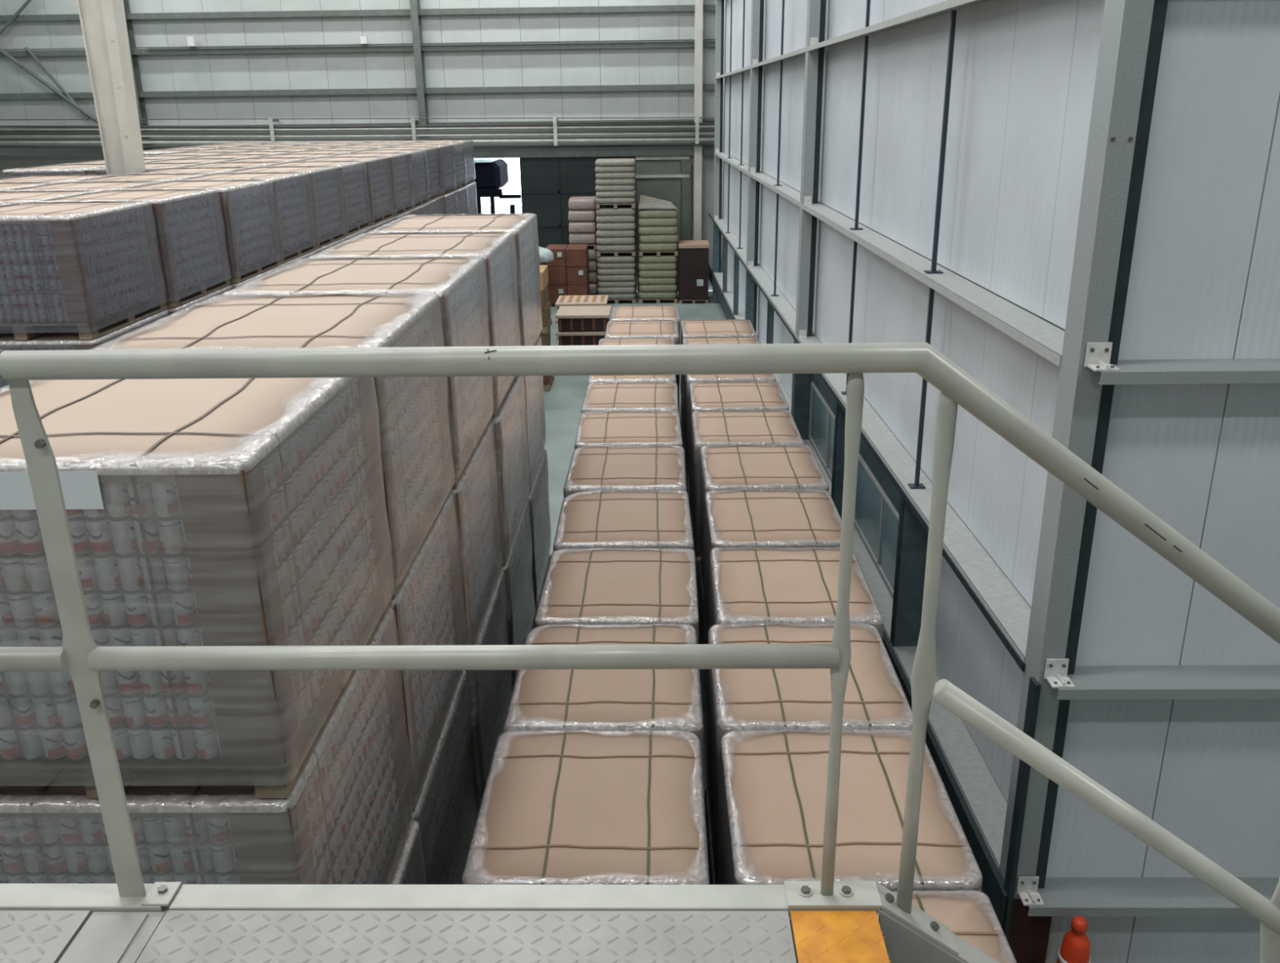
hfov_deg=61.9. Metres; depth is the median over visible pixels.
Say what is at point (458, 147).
pallet
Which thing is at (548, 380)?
pallet
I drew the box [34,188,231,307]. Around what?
pallet
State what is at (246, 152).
pallet
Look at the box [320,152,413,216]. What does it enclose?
pallet
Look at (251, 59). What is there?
wall
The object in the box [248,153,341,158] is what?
pallet
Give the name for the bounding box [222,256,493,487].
pallet
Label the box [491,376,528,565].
pallet
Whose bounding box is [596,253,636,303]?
pallet
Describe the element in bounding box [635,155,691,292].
door
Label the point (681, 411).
pallet
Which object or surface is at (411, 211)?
pallet
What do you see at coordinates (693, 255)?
pallet
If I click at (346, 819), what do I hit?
pallet
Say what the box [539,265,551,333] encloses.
pallet
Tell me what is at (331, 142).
pallet
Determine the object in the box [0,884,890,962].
platform
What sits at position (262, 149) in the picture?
pallet
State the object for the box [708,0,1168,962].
wall
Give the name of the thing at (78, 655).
guard railing
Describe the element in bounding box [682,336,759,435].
goods
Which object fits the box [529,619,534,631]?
pallet
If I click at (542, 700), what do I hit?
pallet
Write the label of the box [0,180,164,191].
pallet
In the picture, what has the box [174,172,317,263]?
pallet
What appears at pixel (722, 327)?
goods
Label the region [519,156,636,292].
door
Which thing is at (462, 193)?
pallet
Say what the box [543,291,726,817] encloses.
floor
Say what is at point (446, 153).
pallet
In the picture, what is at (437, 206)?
pallet
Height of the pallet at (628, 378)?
1.157 m
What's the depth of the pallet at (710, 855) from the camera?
6.60 m
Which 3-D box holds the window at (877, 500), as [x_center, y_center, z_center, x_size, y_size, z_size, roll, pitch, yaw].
[2.395,0.211,10.437,0.055,1.380,2.900,-1,19,0]
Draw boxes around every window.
[808,373,835,480]
[854,436,900,596]
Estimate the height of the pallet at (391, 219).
0.895 m
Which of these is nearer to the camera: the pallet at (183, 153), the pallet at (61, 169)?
the pallet at (61, 169)
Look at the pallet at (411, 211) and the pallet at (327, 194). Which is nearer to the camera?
the pallet at (327, 194)
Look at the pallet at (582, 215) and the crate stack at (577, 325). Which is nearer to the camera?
the crate stack at (577, 325)
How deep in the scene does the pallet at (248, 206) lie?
11.56 m
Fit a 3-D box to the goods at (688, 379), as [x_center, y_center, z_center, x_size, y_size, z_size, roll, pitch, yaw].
[1.069,-0.830,12.988,1.029,1.157,1.154,-1,19,1]
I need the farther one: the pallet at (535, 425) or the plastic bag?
the plastic bag
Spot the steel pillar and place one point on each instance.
(103, 22)
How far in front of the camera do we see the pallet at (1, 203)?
9.49 m
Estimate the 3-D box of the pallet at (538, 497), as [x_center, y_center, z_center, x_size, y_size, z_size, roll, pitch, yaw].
[-1.492,0.425,9.798,1.202,1.100,1.410,0,19,1]
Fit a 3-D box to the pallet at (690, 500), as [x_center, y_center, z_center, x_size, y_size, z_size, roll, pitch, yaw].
[1.085,0.679,12.195,1.028,1.157,1.153,0,19,1]
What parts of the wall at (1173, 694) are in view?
wall panel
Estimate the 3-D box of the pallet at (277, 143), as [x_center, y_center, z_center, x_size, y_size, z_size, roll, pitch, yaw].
[-8.190,-7.475,25.116,1.197,0.965,1.417,0,19,1]
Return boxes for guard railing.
[0,342,1279,962]
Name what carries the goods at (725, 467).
on the pallet at (701, 625)
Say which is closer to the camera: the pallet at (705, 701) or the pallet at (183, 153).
the pallet at (705, 701)
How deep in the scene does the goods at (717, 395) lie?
11.60 m
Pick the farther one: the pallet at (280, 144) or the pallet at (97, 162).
the pallet at (280, 144)
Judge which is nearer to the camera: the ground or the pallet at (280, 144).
the pallet at (280, 144)
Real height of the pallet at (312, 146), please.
0.965 m
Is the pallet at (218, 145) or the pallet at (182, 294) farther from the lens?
the pallet at (218, 145)
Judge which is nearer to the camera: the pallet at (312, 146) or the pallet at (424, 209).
the pallet at (424, 209)
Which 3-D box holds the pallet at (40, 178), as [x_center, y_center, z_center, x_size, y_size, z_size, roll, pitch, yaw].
[-7.173,-3.217,13.048,1.197,0.964,1.417,0,19,1]
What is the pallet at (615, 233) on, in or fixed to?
on the pallet at (616, 275)
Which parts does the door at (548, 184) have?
rail, rail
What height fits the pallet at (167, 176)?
0.965 m
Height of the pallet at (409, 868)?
1.100 m
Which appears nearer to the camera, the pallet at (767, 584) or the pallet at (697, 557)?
the pallet at (767, 584)
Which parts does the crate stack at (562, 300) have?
cardboard lid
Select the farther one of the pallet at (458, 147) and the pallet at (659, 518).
the pallet at (458, 147)
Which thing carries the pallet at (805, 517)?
on the pallet at (705, 701)
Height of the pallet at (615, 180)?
1.263 m
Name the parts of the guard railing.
rail, post, foot plate, rail, rail, foot plate, post, foot plate, post, rail, post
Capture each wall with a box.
[0,0,715,291]
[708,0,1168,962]
[1016,0,1279,962]
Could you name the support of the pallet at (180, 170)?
on the pallet
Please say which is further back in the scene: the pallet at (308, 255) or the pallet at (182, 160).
the pallet at (182, 160)
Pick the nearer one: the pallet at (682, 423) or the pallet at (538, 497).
the pallet at (538, 497)
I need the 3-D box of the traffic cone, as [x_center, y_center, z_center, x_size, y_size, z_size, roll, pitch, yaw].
[2.522,2.913,6.242,0.400,0.880,0.400,0,19,1]
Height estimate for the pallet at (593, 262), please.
1.409 m
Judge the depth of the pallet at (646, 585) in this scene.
7.01 m
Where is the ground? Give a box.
[480,205,712,292]
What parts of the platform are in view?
deck plate, deck plate, safety plate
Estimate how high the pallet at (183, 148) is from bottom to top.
0.964 m
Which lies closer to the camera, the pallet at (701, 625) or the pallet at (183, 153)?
the pallet at (701, 625)
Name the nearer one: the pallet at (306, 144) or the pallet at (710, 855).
the pallet at (710, 855)
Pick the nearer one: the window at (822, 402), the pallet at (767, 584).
the pallet at (767, 584)
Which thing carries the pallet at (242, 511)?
on the pallet at (346, 819)
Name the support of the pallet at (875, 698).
on the pallet at (710, 855)
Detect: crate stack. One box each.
[555,295,608,339]
[555,306,611,346]
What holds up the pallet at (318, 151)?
on the pallet
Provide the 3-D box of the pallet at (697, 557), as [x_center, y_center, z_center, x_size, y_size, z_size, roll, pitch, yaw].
[1.050,1.083,11.055,1.032,1.157,1.157,0,19,1]
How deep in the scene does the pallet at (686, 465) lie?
13.13 m
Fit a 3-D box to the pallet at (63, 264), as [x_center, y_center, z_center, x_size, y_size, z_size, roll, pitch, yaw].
[-4.929,-1.811,8.989,1.197,0.965,1.417,0,19,1]
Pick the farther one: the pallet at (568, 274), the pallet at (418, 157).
the pallet at (568, 274)
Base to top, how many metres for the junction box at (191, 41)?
0.250 m
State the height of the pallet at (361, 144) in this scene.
0.965 m
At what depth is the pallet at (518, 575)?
8.43 m
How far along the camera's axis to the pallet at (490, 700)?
7.02 m
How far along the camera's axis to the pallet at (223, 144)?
25.07 m
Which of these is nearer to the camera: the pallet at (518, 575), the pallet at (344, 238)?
the pallet at (518, 575)
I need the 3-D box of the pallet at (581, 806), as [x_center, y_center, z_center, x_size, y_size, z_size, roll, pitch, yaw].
[-0.211,1.988,5.073,1.029,1.157,1.154,0,19,1]
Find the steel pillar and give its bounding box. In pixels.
[76,0,146,174]
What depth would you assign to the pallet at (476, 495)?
6.71 m
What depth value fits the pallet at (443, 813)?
5.88 m
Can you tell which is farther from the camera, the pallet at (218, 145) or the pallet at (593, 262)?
the pallet at (593, 262)
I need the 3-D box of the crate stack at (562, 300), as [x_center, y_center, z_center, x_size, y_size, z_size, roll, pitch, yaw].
[-1.312,-3.661,24.560,1.150,1.110,1.100,0,19,1]
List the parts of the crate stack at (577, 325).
cardboard lid, cardboard lid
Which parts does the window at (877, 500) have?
pane, frame, frame, header panel, frame, pane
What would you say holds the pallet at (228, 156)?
on the pallet
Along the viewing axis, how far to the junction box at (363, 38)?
29.41 m
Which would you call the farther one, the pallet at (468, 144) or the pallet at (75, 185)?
the pallet at (468, 144)
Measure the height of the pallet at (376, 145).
0.964 m
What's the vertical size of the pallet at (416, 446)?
1.100 m
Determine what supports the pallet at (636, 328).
on the pallet
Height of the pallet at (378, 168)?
0.965 m
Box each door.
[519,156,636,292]
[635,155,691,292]
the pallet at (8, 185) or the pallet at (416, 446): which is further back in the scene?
the pallet at (8, 185)
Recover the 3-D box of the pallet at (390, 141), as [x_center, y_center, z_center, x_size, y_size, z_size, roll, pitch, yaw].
[-5.790,-7.490,25.071,1.196,0.965,1.416,0,19,1]
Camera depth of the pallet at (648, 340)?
14.28 m
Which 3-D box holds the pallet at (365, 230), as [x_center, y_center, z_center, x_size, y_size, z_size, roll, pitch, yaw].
[-4.733,-3.303,15.990,1.197,0.895,1.417,0,19,1]
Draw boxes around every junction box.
[186,36,196,46]
[360,35,368,44]
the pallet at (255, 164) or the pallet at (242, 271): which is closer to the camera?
the pallet at (242, 271)
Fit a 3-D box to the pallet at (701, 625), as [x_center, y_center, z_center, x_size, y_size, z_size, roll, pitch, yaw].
[1.084,1.479,9.933,1.028,1.157,1.154,-1,19,1]
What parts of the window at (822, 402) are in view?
frame, pane, frame, frame, header panel, frame, pane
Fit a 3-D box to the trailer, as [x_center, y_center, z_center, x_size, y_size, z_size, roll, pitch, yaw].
[-5.240,-8.827,35.501,2.900,3.792,2.350,0,19,1]
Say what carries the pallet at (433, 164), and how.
on the pallet at (437, 206)
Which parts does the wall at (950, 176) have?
wall panel, wall panel, wall panel, wall panel, wall panel, wall panel, wall panel, wall panel, wall panel, wall panel, wall panel, sag rod, wall panel, sag rod, wall panel, sag rod, wall panel, wall panel, wall panel, wall panel, wall panel, wall panel, wall panel, wall panel, wall panel, sag rod, wall panel, sag rod, wall panel, wall panel, sag rod, wall panel, wall panel, wall panel, wall panel, wall panel, wall panel, wall panel, wall panel, wall panel, wall panel, wall panel, wall panel, wall panel, wall panel, wall panel, wall panel, wall panel, wall panel, wall panel, sag rod, wall panel, sag rod, wall panel, wall panel, wall panel, sag rod, wall panel, wall panel, wall panel, wall panel, wall panel, wall panel, wall panel, wall panel, wall panel, wall panel, wall panel, wall panel, wall panel, wall panel, wall panel, wall panel, wall panel, wall panel, sag rod, wall panel, wall panel, frame rail, sag rod, wall panel, frame rail, sag rod, wall panel, wall panel, wall panel, wall panel, wall panel, wall panel, wall panel, wall panel, sag rod, wall panel, wall panel, sag rod, wall panel, wall panel, wall panel, wall panel, wall panel, wall panel, wall panel, wall panel, wall panel, wall panel, wall panel, wall panel, wall panel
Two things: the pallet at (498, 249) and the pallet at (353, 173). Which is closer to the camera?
the pallet at (498, 249)
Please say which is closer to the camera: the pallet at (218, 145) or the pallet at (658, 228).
the pallet at (218, 145)
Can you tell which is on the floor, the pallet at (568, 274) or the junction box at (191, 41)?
the pallet at (568, 274)
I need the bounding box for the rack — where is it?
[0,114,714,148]
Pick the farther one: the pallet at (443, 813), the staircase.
the pallet at (443, 813)
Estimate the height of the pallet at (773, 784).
1.157 m
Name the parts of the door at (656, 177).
rail, rail, frame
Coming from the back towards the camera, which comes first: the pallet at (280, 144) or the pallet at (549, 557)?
the pallet at (280, 144)
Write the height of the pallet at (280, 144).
0.964 m
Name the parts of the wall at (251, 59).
wall panel, wall panel, wall panel, wall panel, wall panel, wall panel, wall panel, wall panel, wall panel, wall panel, wall panel, wall panel, wall panel, wall panel, wall panel, wall panel, wall panel, wall panel, wall panel, wall panel, wall panel, wall panel, wall panel, wall panel, wall panel, wall panel, wall panel, wall panel, wall panel, wall panel, wall panel, wall panel, wall panel, wall panel, wall panel, wall panel, wall panel, wall panel, wall panel, wall panel, wall panel, wall panel, wall panel, wall panel, wall panel, wall panel, wall panel, wall panel, wall panel, wall panel, wall panel, wall panel, wall panel, wall panel, wall panel, wall panel, wall panel, wall panel, wall panel, wall panel, wall panel, wall panel, wall panel, wall panel, wall panel, wall panel, wall panel, wall panel, wall panel, wall panel, wall panel, wall panel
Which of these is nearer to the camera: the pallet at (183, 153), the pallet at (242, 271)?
the pallet at (242, 271)
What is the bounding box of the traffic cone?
[1055,915,1090,962]
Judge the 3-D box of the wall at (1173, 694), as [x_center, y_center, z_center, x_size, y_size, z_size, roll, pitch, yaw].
[5.617,-2.459,4.640,6.910,12.000,0.418,0,19,1]
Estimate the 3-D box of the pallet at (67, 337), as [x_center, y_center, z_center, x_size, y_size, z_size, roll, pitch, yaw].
[-4.917,-0.933,9.300,1.197,0.895,1.417,0,19,1]
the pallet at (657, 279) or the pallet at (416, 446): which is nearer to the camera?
the pallet at (416, 446)
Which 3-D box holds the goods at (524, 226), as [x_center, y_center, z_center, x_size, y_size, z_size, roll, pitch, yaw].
[-1.515,-1.649,9.064,1.201,1.100,1.409,0,19,1]
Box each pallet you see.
[0,173,116,182]
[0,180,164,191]
[0,182,61,191]
[0,190,98,203]
[0,200,167,340]
[0,202,14,205]
[0,309,169,387]
[0,377,394,798]
[0,606,413,894]
[1,164,105,177]
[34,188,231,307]
[57,159,168,164]
[68,173,213,182]
[86,162,205,174]
[88,292,455,598]
[113,179,281,283]
[124,284,232,315]
[128,166,251,173]
[142,149,200,155]
[143,155,204,159]
[144,158,241,163]
[146,151,235,155]
[151,146,226,150]
[173,161,285,168]
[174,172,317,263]
[177,154,272,159]
[178,148,261,152]
[179,144,250,147]
[204,142,271,145]
[204,265,282,288]
[211,146,284,149]
[212,151,297,155]
[215,157,314,162]
[220,165,346,248]
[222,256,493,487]
[235,143,305,146]
[240,147,318,151]
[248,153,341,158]
[256,249,318,266]
[257,142,318,144]
[261,160,371,235]
[269,145,341,148]
[280,150,361,154]
[290,142,356,146]
[293,155,394,225]
[300,236,347,252]
[302,146,377,151]
[308,231,520,417]
[311,141,370,143]
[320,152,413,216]
[328,144,395,147]
[333,226,373,239]
[346,142,408,145]
[346,149,429,208]
[360,217,395,229]
[364,140,422,142]
[366,146,442,200]
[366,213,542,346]
[373,208,414,219]
[386,143,456,195]
[388,819,426,884]
[391,493,466,811]
[396,202,431,214]
[402,142,466,190]
[410,670,477,884]
[413,139,475,185]
[414,195,444,214]
[441,191,457,214]
[450,421,502,644]
[454,186,468,214]
[462,729,709,884]
[466,182,477,213]
[466,569,511,818]
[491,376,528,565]
[500,501,535,699]
[503,623,703,755]
[523,336,546,496]
[527,448,551,613]
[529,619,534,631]
[532,554,551,622]
[534,547,698,644]
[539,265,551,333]
[539,328,554,391]
[545,244,589,306]
[553,489,693,551]
[563,445,686,497]
[568,196,597,249]
[574,410,682,449]
[580,382,678,414]
[586,374,676,385]
[588,245,598,295]
[595,158,635,208]
[595,205,635,257]
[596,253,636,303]
[598,337,676,383]
[604,320,679,411]
[611,305,680,390]
[638,206,678,256]
[638,252,677,303]
[678,240,709,303]
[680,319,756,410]
[680,402,683,447]
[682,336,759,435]
[682,422,686,462]
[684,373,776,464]
[684,448,689,497]
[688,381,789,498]
[688,491,692,519]
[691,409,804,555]
[691,519,700,612]
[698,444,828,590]
[698,562,704,702]
[702,488,841,644]
[702,627,708,786]
[704,786,717,884]
[706,622,912,884]
[709,546,883,639]
[717,729,982,891]
[876,890,1017,962]
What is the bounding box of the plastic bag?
[538,246,553,262]
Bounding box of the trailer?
[474,158,520,213]
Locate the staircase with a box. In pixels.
[878,908,1000,962]
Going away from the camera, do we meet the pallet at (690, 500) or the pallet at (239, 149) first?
the pallet at (690, 500)
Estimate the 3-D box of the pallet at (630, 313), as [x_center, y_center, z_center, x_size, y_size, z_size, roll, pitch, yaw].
[0.097,-2.048,16.466,1.032,1.157,1.157,-1,19,0]
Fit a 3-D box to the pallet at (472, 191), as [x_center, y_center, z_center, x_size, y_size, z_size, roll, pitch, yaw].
[-4.579,-6.620,25.359,1.197,0.895,1.417,0,19,1]
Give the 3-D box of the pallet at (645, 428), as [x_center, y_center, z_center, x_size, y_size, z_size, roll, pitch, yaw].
[-0.099,-0.001,10.690,1.028,1.157,1.153,-1,19,0]
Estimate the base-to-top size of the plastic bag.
0.392 m
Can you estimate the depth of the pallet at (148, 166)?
15.18 m
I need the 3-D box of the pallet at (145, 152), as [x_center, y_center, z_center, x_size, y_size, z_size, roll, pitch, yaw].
[-9.443,-6.045,21.123,1.196,0.965,1.416,0,19,1]
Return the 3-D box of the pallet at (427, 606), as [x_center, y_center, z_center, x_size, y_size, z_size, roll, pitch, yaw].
[-1.624,0.800,5.445,1.202,1.100,1.410,0,19,1]
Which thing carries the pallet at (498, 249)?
on the pallet at (509, 422)
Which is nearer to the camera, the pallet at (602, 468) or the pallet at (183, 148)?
the pallet at (602, 468)
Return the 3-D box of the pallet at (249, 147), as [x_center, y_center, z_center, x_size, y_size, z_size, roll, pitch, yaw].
[-8.200,-6.527,22.439,1.196,0.965,1.416,0,19,1]
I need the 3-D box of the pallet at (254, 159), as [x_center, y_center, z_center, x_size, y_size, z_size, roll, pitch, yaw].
[-5.906,-4.647,17.040,1.196,0.965,1.416,0,19,1]
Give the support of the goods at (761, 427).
on the pallet at (697, 557)
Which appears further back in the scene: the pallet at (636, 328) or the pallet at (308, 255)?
the pallet at (636, 328)
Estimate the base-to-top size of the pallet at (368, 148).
0.965 m
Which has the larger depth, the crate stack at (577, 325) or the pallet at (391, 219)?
the crate stack at (577, 325)
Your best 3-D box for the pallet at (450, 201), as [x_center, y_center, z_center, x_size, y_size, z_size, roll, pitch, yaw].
[-4.589,-5.673,22.682,1.196,0.895,1.416,0,19,1]
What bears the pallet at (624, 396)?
on the pallet
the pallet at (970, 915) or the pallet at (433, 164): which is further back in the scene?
the pallet at (433, 164)
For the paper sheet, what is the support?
on the pallet at (658, 228)
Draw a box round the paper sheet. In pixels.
[638,195,676,208]
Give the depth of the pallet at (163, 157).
18.41 m

